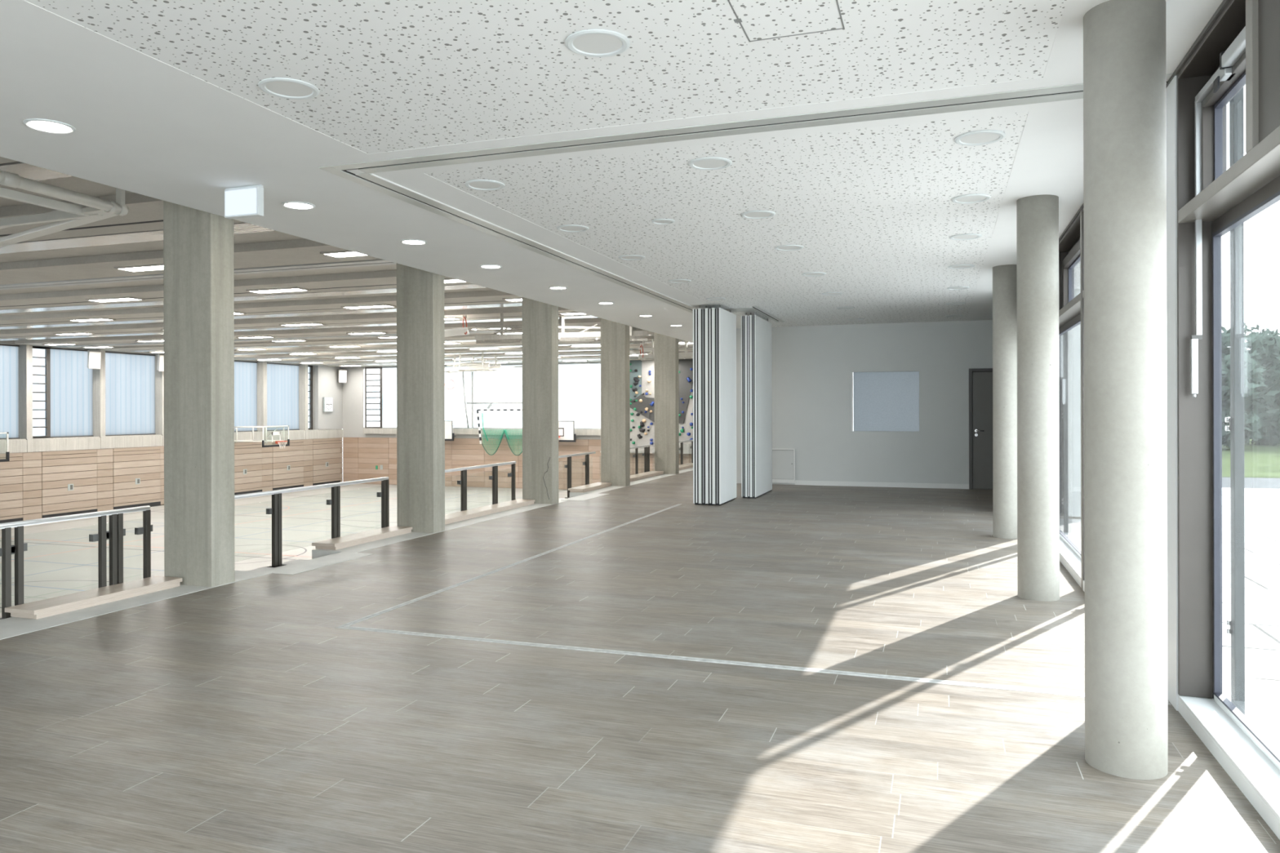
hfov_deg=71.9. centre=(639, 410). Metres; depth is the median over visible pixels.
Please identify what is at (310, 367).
window
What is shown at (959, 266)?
diffuser
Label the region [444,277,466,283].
lamp
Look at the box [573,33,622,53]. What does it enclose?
diffuser
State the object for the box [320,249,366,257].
lamp
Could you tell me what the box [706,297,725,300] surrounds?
recessed light
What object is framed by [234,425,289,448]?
basketball hoop
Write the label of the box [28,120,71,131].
diffuser
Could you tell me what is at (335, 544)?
bench
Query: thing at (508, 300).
diffuser
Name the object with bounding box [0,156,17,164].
ceiling beam
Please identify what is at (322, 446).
gate
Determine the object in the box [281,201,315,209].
recessed light
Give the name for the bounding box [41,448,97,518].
wall panel
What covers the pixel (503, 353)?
lamp
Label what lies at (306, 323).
lamp
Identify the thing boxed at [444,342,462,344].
lamp
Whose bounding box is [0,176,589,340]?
ceiling
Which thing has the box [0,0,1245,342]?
ceiling
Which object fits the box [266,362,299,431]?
window
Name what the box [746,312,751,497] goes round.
partition panel
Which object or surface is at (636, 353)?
panel
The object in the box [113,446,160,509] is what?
gate
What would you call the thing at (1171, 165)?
trim
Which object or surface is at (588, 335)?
rig
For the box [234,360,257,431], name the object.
window
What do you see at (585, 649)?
trim
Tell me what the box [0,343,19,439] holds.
window
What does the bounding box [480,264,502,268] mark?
recessed light
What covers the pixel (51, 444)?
trim
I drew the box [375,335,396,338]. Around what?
lamp
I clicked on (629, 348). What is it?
panel
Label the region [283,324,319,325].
diffuser
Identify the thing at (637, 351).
ceiling beam
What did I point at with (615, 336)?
concrete column
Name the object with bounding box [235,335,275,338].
lamp
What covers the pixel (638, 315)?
recessed light
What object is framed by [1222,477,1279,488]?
road
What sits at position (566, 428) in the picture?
basketball hoop
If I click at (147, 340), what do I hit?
lamp
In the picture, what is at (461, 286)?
panel
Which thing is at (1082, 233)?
window
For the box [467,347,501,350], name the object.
lamp
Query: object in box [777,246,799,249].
diffuser
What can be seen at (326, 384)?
wall
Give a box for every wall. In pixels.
[0,340,342,517]
[342,361,654,484]
[629,359,693,453]
[736,320,992,484]
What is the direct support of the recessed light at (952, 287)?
in the ceiling at (163, 100)
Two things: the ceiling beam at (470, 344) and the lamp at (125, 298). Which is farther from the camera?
the ceiling beam at (470, 344)
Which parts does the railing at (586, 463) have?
post, handrail, post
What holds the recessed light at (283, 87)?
in the ceiling at (163, 100)
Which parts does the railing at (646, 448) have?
handrail, post, post, post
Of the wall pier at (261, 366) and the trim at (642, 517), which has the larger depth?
the wall pier at (261, 366)
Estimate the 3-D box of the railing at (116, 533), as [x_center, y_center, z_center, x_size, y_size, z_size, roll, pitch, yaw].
[-4.454,1.131,6.214,0.105,0.684,2.490,0,0,19]
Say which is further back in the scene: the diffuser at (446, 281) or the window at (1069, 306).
the diffuser at (446, 281)
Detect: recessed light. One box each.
[22,118,75,133]
[257,77,319,99]
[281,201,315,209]
[400,239,426,244]
[464,179,504,190]
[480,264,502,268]
[548,286,567,289]
[556,224,588,231]
[564,28,630,57]
[597,302,613,304]
[617,254,644,260]
[638,315,653,316]
[651,218,675,224]
[668,279,691,283]
[688,156,732,169]
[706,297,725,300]
[740,210,775,218]
[774,244,803,250]
[801,271,826,276]
[835,306,854,309]
[848,318,864,319]
[945,315,963,316]
[946,286,969,289]
[947,264,974,269]
[949,233,982,239]
[951,193,991,203]
[954,129,1005,145]
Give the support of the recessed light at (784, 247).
in the ceiling at (163, 100)
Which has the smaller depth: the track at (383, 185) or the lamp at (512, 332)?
the track at (383, 185)
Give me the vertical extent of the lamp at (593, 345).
0.035 m
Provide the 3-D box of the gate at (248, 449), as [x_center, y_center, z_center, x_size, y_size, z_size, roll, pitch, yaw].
[-19.781,2.924,44.212,0.046,2.650,2.360,0,0,19]
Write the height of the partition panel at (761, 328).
3.030 m
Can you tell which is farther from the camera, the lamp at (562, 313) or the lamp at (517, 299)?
the lamp at (562, 313)
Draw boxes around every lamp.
[42,342,78,345]
[53,332,94,335]
[66,317,115,321]
[81,346,115,348]
[85,296,145,302]
[113,262,163,271]
[135,339,164,342]
[234,311,246,314]
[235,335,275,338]
[235,348,267,350]
[245,286,311,293]
[255,359,283,360]
[269,338,307,342]
[279,322,324,326]
[288,352,318,355]
[298,362,324,363]
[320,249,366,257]
[327,345,361,347]
[333,356,361,358]
[338,364,361,366]
[340,303,396,309]
[346,331,387,334]
[373,360,396,361]
[374,350,396,352]
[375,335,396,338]
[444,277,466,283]
[444,316,462,319]
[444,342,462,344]
[450,358,478,359]
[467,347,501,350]
[469,327,513,330]
[489,361,509,363]
[493,331,522,334]
[502,297,521,302]
[502,352,522,354]
[558,311,585,315]
[561,360,587,361]
[569,344,600,346]
[678,342,693,344]
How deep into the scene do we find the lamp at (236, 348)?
36.27 m
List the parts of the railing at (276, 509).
post, handrail, post, post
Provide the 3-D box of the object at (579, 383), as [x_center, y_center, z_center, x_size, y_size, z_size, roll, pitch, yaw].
[-8.764,-0.753,48.664,15.170,3.550,0.120,0,0,19]
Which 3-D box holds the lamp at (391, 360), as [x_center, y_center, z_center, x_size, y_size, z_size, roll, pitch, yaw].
[-12.961,-2.517,45.085,1.320,0.035,0.400,0,0,19]
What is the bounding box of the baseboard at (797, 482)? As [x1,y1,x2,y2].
[795,480,968,488]
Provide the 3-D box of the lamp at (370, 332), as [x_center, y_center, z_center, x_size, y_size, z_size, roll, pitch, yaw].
[-8.925,-2.527,28.867,1.320,0.035,0.400,0,0,19]
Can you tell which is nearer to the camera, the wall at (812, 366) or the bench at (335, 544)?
the bench at (335, 544)
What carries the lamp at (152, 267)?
attached to the ceiling beam at (297, 251)
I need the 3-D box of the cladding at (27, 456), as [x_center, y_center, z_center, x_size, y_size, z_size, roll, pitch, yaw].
[-24.606,2.912,30.104,0.030,2.600,45.104,0,0,19]
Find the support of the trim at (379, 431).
attached to the wall at (353, 390)
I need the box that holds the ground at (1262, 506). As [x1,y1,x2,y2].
[1071,487,1279,699]
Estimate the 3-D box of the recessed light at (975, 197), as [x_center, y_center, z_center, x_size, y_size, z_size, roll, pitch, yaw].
[2.506,-1.601,6.688,0.282,0.010,0.282,0,0,19]
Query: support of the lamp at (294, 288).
attached to the ceiling beam at (388, 278)
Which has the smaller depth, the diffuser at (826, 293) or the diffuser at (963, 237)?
the diffuser at (963, 237)
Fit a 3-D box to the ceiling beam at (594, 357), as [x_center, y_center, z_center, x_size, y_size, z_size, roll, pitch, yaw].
[-5.309,-2.621,44.338,27.370,0.131,1.320,0,0,19]
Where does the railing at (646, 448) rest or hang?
on the trim at (10, 627)
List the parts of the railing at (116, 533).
post, post, handrail, post, post, post, post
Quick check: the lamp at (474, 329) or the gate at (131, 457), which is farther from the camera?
the gate at (131, 457)
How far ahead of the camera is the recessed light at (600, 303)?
13.15 m
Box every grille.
[89,351,100,368]
[160,355,164,370]
[339,370,346,382]
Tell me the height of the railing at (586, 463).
0.764 m
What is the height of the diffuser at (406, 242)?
0.001 m
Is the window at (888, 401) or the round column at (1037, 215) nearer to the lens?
the round column at (1037, 215)
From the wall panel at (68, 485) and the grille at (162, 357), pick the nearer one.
the wall panel at (68, 485)
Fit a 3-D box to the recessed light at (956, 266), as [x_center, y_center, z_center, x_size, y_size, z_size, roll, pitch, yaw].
[3.587,-1.604,9.859,0.282,0.010,0.282,0,0,19]
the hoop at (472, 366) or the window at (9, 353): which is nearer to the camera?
the window at (9, 353)
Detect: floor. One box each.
[0,470,1279,852]
[0,484,567,617]
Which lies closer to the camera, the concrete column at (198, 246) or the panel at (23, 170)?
the concrete column at (198, 246)
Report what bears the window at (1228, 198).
on the floor at (238, 717)
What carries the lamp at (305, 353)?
attached to the panel at (678, 341)
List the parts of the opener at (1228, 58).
crank handle, rod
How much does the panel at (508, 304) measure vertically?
0.127 m
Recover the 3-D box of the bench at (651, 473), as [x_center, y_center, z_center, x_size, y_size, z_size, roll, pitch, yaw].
[-0.084,1.395,18.438,0.285,0.064,2.990,0,0,19]
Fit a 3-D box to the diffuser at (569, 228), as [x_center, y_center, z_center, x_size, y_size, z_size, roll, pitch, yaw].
[-0.589,-1.595,7.742,0.216,0.001,0.216,0,0,19]
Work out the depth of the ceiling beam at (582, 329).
31.50 m
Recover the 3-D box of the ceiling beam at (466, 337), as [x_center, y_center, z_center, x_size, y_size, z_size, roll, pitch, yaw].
[-9.355,-2.611,32.458,27.370,0.131,1.320,0,0,19]
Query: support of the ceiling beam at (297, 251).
attached to the ceiling at (75, 184)
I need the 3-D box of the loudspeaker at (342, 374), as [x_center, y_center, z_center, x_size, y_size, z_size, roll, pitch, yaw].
[-17.176,-1.977,50.933,0.420,0.771,0.725,0,0,-26]
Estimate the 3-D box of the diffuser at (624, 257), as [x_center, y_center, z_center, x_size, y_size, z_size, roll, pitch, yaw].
[-0.086,-1.597,9.219,0.216,0.001,0.216,0,0,19]
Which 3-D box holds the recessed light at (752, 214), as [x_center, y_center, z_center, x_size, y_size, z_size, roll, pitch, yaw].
[0.964,-1.597,7.213,0.282,0.010,0.282,0,0,19]
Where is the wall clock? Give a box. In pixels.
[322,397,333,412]
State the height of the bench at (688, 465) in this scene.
0.064 m
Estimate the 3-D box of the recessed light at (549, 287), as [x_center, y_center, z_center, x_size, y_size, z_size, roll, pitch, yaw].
[-1.067,-1.592,11.486,0.244,0.010,0.244,0,0,19]
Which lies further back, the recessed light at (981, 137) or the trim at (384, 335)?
the trim at (384, 335)
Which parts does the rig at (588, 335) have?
frame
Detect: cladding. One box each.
[22,437,342,520]
[342,437,691,489]
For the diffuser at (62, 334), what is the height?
0.020 m
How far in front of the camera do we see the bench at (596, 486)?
15.83 m
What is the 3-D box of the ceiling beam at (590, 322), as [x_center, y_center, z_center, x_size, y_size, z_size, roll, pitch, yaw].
[-10.371,-2.609,29.476,27.370,0.131,1.320,0,0,19]
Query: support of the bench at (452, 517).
on the trim at (10, 627)
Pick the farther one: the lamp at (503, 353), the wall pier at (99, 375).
the lamp at (503, 353)
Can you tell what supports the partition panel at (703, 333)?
on the floor at (238, 717)
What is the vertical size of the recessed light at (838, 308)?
0.010 m
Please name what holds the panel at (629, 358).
attached to the ceiling at (75, 184)
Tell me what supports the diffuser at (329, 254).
attached to the lamp at (344, 253)
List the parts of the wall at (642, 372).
panel, panel, panel, panel, panel, panel, panel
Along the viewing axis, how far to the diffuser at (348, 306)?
21.45 m
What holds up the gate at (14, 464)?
attached to the wall at (326, 384)
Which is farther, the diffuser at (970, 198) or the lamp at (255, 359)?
the lamp at (255, 359)
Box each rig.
[0,170,128,247]
[444,313,648,343]
[462,364,522,427]
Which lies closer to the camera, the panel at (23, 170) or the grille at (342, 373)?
the panel at (23, 170)
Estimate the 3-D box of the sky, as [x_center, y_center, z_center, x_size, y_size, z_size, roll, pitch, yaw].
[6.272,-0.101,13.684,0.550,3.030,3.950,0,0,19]
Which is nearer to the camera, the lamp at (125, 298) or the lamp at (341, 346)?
the lamp at (125, 298)
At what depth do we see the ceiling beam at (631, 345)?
39.23 m
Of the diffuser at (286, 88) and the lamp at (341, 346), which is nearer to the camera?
the diffuser at (286, 88)
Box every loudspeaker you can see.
[87,350,101,368]
[156,354,164,371]
[337,369,346,382]
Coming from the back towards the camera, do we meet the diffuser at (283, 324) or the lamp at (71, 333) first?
the lamp at (71, 333)
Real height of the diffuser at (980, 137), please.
0.001 m
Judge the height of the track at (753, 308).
0.010 m
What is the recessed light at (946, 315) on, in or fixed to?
in the ceiling at (163, 100)
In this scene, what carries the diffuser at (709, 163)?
attached to the recessed light at (708, 162)
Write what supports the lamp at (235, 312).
attached to the ceiling beam at (494, 296)
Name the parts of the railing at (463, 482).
post, handrail, post, post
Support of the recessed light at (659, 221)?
in the ceiling at (163, 100)
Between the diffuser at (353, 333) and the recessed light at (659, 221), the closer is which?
the recessed light at (659, 221)
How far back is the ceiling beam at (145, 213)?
11.89 m
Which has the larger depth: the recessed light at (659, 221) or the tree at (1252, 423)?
the tree at (1252, 423)
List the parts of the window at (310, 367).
slat pane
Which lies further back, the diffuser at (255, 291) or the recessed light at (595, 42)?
the diffuser at (255, 291)
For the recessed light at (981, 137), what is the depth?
5.18 m
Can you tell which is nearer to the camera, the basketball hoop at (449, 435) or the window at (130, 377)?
the window at (130, 377)
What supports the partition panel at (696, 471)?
on the floor at (238, 717)
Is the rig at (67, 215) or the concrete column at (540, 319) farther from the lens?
the concrete column at (540, 319)
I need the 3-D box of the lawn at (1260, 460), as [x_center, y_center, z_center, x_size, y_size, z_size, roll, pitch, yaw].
[58.290,1.499,39.306,95.000,0.370,68.000,0,0,19]
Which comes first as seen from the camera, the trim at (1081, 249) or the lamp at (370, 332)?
the trim at (1081, 249)
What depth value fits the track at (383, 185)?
7.64 m
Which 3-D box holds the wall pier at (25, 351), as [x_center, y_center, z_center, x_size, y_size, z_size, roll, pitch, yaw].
[-23.594,-0.506,33.866,0.595,4.210,0.240,0,0,19]
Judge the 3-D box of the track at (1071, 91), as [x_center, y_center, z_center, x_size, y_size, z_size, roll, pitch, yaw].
[0.294,-1.600,5.085,4.815,0.010,0.220,0,0,19]
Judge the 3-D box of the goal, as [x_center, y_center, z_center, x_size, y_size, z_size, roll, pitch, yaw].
[-7.241,1.175,47.384,3.050,2.475,0.715,0,0,19]
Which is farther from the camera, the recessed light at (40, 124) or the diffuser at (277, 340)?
the diffuser at (277, 340)
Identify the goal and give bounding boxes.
[476,408,522,455]
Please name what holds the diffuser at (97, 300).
attached to the lamp at (125, 298)
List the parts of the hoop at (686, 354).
frame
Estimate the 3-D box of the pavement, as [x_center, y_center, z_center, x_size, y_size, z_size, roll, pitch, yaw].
[2.356,1.451,2.315,0.240,0.006,19.900,0,0,19]
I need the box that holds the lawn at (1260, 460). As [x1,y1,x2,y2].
[1222,439,1279,478]
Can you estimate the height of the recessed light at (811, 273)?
0.010 m
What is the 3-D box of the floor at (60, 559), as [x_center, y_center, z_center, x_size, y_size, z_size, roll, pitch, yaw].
[-11.912,4.328,25.940,27.900,0.204,45.420,0,0,19]
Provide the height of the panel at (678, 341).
0.127 m
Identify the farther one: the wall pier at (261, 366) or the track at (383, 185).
the wall pier at (261, 366)
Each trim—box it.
[0,258,396,289]
[0,428,342,453]
[0,466,693,639]
[48,328,582,347]
[335,626,1171,705]
[337,503,682,627]
[362,428,600,435]
[727,0,844,41]
[1058,0,1229,241]
[1080,209,1083,590]
[1166,75,1177,711]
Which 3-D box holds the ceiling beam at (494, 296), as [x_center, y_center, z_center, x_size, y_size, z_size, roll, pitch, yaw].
[-12.386,-2.604,23.560,27.370,0.131,1.320,0,0,19]
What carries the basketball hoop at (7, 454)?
attached to the wall pier
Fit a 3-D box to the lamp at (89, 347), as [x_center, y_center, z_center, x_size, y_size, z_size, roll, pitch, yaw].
[-21.330,-2.496,34.783,1.320,0.035,0.400,0,0,19]
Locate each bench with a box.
[4,576,182,619]
[311,525,412,550]
[444,499,534,524]
[568,482,611,492]
[630,471,663,481]
[679,462,693,470]
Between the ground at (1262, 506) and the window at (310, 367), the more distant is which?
the window at (310, 367)
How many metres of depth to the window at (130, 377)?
38.45 m
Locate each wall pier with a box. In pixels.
[18,344,33,452]
[93,349,106,448]
[155,354,164,445]
[257,361,267,439]
[298,364,308,439]
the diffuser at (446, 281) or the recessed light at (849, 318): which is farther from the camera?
the diffuser at (446, 281)
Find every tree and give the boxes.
[1221,321,1279,445]
[1221,328,1266,449]
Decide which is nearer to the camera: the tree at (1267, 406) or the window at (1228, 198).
the window at (1228, 198)
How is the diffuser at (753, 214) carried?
attached to the recessed light at (752, 214)
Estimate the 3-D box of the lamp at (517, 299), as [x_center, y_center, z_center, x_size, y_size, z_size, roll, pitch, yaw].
[-2.452,-2.543,20.113,1.320,0.035,0.400,0,0,19]
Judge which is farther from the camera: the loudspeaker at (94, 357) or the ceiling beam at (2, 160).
the loudspeaker at (94, 357)
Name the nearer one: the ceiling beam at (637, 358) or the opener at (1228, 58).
the opener at (1228, 58)
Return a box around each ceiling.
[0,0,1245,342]
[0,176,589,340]
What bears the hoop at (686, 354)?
hanging from the ceiling beam at (470, 344)
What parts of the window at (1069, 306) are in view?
panel, glass pane, frame, sill, sash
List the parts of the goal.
post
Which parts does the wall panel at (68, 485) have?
recessed handle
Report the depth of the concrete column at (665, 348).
19.84 m
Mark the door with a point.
(980, 380)
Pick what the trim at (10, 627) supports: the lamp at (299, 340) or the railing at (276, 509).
the railing at (276, 509)
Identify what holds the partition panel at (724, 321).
on the floor at (238, 717)
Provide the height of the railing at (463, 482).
0.764 m
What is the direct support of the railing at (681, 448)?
on the trim at (10, 627)
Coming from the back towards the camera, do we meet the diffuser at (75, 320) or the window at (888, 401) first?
the diffuser at (75, 320)
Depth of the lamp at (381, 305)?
21.43 m
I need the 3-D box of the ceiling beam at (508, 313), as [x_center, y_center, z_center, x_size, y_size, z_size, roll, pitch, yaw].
[-11.370,-2.606,26.542,27.370,0.131,1.320,0,0,19]
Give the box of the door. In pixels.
[968,368,992,488]
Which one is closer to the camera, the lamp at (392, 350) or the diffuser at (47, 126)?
the diffuser at (47, 126)
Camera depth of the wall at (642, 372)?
44.89 m
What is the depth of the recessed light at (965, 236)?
8.15 m
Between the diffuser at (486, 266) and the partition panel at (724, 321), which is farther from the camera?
the partition panel at (724, 321)
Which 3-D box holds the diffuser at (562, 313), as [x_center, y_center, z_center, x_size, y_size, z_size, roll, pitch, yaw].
[-1.452,-2.543,23.047,1.220,0.020,0.330,0,0,19]
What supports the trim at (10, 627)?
on the floor at (238, 717)
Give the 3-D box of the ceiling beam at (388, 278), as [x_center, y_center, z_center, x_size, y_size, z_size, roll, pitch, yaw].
[-13.402,-2.601,20.578,27.370,0.131,1.320,0,0,19]
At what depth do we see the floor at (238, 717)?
4.27 m
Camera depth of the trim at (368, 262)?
16.27 m
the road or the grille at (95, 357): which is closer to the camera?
the road
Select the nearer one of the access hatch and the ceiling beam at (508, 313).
the access hatch
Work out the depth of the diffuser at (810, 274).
10.42 m
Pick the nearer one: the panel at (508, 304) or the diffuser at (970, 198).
the diffuser at (970, 198)
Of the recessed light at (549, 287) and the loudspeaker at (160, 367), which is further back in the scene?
the loudspeaker at (160, 367)
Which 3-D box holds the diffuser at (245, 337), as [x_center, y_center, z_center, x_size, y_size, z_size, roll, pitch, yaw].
[-13.184,-2.514,30.318,1.220,0.020,0.330,0,0,19]
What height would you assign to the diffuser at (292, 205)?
0.001 m
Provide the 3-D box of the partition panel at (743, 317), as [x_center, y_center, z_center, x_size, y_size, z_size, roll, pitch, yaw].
[1.918,-0.090,15.034,0.077,3.030,1.460,0,0,19]
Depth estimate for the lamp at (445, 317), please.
24.30 m
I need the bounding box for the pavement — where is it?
[1071,522,1279,751]
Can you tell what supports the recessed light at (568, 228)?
in the ceiling at (163, 100)
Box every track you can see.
[318,165,697,313]
[330,73,1173,173]
[723,306,784,322]
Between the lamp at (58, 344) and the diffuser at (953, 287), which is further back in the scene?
the lamp at (58, 344)
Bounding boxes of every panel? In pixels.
[0,161,72,185]
[0,222,275,253]
[0,284,487,313]
[0,302,521,328]
[0,315,596,341]
[130,333,653,351]
[234,341,688,355]
[244,348,638,359]
[289,353,651,362]
[323,358,636,365]
[693,306,700,504]
[699,305,707,505]
[706,305,714,505]
[713,305,736,505]
[741,312,746,497]
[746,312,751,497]
[751,312,772,498]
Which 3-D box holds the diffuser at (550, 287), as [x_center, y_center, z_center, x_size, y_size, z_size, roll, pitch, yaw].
[-1.067,-1.594,11.486,0.198,0.001,0.198,0,0,19]
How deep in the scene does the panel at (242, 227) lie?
13.24 m
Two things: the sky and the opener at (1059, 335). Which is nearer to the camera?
the opener at (1059, 335)
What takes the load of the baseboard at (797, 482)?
attached to the wall at (812, 366)
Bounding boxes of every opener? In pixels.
[1058,334,1059,379]
[1190,26,1245,397]
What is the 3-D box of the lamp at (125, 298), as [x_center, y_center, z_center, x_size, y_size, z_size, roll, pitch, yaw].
[-11.924,-2.520,20.064,1.320,0.035,0.400,0,0,19]
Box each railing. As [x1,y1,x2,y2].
[0,505,152,619]
[234,476,389,568]
[444,461,515,511]
[558,451,595,497]
[600,444,649,474]
[653,440,693,464]
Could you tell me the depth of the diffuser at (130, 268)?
15.61 m
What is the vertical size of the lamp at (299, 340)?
0.035 m
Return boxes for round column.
[992,264,1017,538]
[1016,194,1059,601]
[1083,0,1168,780]
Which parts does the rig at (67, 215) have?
rail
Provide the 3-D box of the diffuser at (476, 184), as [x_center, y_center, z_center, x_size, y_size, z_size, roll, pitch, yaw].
[-1.098,-1.594,6.247,0.216,0.001,0.216,0,0,19]
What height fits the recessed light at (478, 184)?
0.010 m
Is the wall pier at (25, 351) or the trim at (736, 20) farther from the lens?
the wall pier at (25, 351)
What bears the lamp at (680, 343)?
attached to the panel at (678, 341)
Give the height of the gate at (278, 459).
2.650 m
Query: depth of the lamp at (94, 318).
24.34 m
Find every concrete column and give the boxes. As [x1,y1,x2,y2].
[163,200,235,586]
[396,263,444,533]
[521,297,558,504]
[600,318,630,486]
[653,332,679,474]
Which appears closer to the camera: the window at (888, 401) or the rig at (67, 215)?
the rig at (67, 215)
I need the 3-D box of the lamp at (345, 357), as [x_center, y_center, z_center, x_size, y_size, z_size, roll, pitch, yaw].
[-13.961,-2.515,42.151,1.320,0.035,0.400,0,0,19]
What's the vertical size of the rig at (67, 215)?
0.510 m
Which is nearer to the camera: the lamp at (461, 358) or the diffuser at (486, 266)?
the diffuser at (486, 266)
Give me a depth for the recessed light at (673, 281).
10.92 m
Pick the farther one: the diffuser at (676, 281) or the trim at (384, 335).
the trim at (384, 335)
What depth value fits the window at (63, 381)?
35.42 m
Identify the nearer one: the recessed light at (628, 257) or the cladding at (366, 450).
the recessed light at (628, 257)
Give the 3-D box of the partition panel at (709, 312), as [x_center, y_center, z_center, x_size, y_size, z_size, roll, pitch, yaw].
[1.232,-0.088,13.810,0.104,3.030,1.100,0,0,19]
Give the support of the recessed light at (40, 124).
in the ceiling at (163, 100)
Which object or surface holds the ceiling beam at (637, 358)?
attached to the ceiling at (75, 184)
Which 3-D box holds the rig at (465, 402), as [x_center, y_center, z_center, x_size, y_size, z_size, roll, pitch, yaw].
[-7.547,-0.773,47.508,4.610,3.456,0.513,0,0,19]
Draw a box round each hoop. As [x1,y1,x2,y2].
[0,431,9,462]
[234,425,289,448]
[444,354,501,389]
[444,420,455,440]
[558,420,575,442]
[629,338,693,360]
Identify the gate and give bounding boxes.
[0,453,22,523]
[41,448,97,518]
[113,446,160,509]
[234,442,262,494]
[272,440,303,490]
[312,437,340,485]
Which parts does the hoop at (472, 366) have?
frame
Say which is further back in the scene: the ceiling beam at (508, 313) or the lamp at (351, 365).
the lamp at (351, 365)
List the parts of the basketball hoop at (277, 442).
swing frame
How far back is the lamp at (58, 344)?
33.13 m
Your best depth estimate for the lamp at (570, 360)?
45.27 m
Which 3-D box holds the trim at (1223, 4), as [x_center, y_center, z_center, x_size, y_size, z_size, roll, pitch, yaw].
[1.962,-1.595,2.500,0.010,0.020,19.900,0,0,19]
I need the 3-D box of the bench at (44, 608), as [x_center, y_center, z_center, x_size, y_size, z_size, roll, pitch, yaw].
[-4.085,1.405,6.691,0.285,0.064,1.250,0,0,19]
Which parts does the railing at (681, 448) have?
handrail, post, post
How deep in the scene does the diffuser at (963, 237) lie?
8.18 m
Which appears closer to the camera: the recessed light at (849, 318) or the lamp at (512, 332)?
the recessed light at (849, 318)
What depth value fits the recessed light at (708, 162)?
5.70 m
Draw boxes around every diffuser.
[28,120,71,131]
[60,333,86,335]
[72,319,108,321]
[92,297,137,302]
[119,265,163,271]
[244,337,268,338]
[253,288,304,293]
[265,81,312,96]
[276,340,304,342]
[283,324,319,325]
[284,203,311,208]
[325,252,366,257]
[346,305,391,308]
[352,333,382,334]
[403,240,424,244]
[444,279,463,283]
[469,182,500,188]
[481,265,499,267]
[506,298,521,301]
[550,287,564,288]
[560,226,585,231]
[561,312,585,315]
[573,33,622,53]
[621,256,642,259]
[654,220,671,223]
[671,280,688,282]
[693,159,726,168]
[744,212,771,217]
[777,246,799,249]
[804,273,822,275]
[824,293,839,294]
[949,287,966,288]
[951,265,970,267]
[953,235,977,239]
[955,195,986,202]
[960,133,999,143]
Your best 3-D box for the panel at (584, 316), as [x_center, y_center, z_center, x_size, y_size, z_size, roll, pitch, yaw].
[-11.225,-2.606,27.543,26.388,0.127,0.550,0,0,19]
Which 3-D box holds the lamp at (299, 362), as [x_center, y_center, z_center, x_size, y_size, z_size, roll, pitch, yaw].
[-17.316,-2.506,46.568,1.320,0.035,0.400,0,0,19]
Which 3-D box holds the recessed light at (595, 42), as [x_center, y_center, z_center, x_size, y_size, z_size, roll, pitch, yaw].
[-0.184,-1.595,3.843,0.282,0.010,0.282,0,0,19]
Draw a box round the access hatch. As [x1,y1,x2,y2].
[772,448,795,483]
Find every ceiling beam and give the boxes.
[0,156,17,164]
[0,192,242,241]
[0,239,378,284]
[0,270,472,309]
[0,289,521,326]
[0,306,587,338]
[14,317,600,346]
[65,328,600,347]
[91,329,653,351]
[155,335,684,354]
[234,342,693,359]
[257,349,693,362]
[301,355,638,364]
[328,358,693,366]
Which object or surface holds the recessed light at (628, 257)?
in the ceiling at (163, 100)
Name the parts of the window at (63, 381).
slat pane, louvre frame, ribbed pane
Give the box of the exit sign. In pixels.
[224,184,263,219]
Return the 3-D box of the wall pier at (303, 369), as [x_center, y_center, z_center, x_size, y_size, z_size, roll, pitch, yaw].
[-18.564,-0.519,48.633,0.595,4.210,0.240,0,0,19]
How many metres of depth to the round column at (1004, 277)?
9.77 m
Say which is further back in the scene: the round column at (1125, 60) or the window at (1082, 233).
the window at (1082, 233)
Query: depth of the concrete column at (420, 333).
10.40 m
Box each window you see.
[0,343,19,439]
[32,346,93,438]
[105,351,155,435]
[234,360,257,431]
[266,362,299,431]
[307,365,312,429]
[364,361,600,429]
[850,371,919,431]
[1058,213,1080,586]
[1081,208,1084,591]
[1176,0,1279,839]
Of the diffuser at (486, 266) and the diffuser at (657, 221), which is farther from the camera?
the diffuser at (486, 266)
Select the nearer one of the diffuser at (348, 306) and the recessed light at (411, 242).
the recessed light at (411, 242)

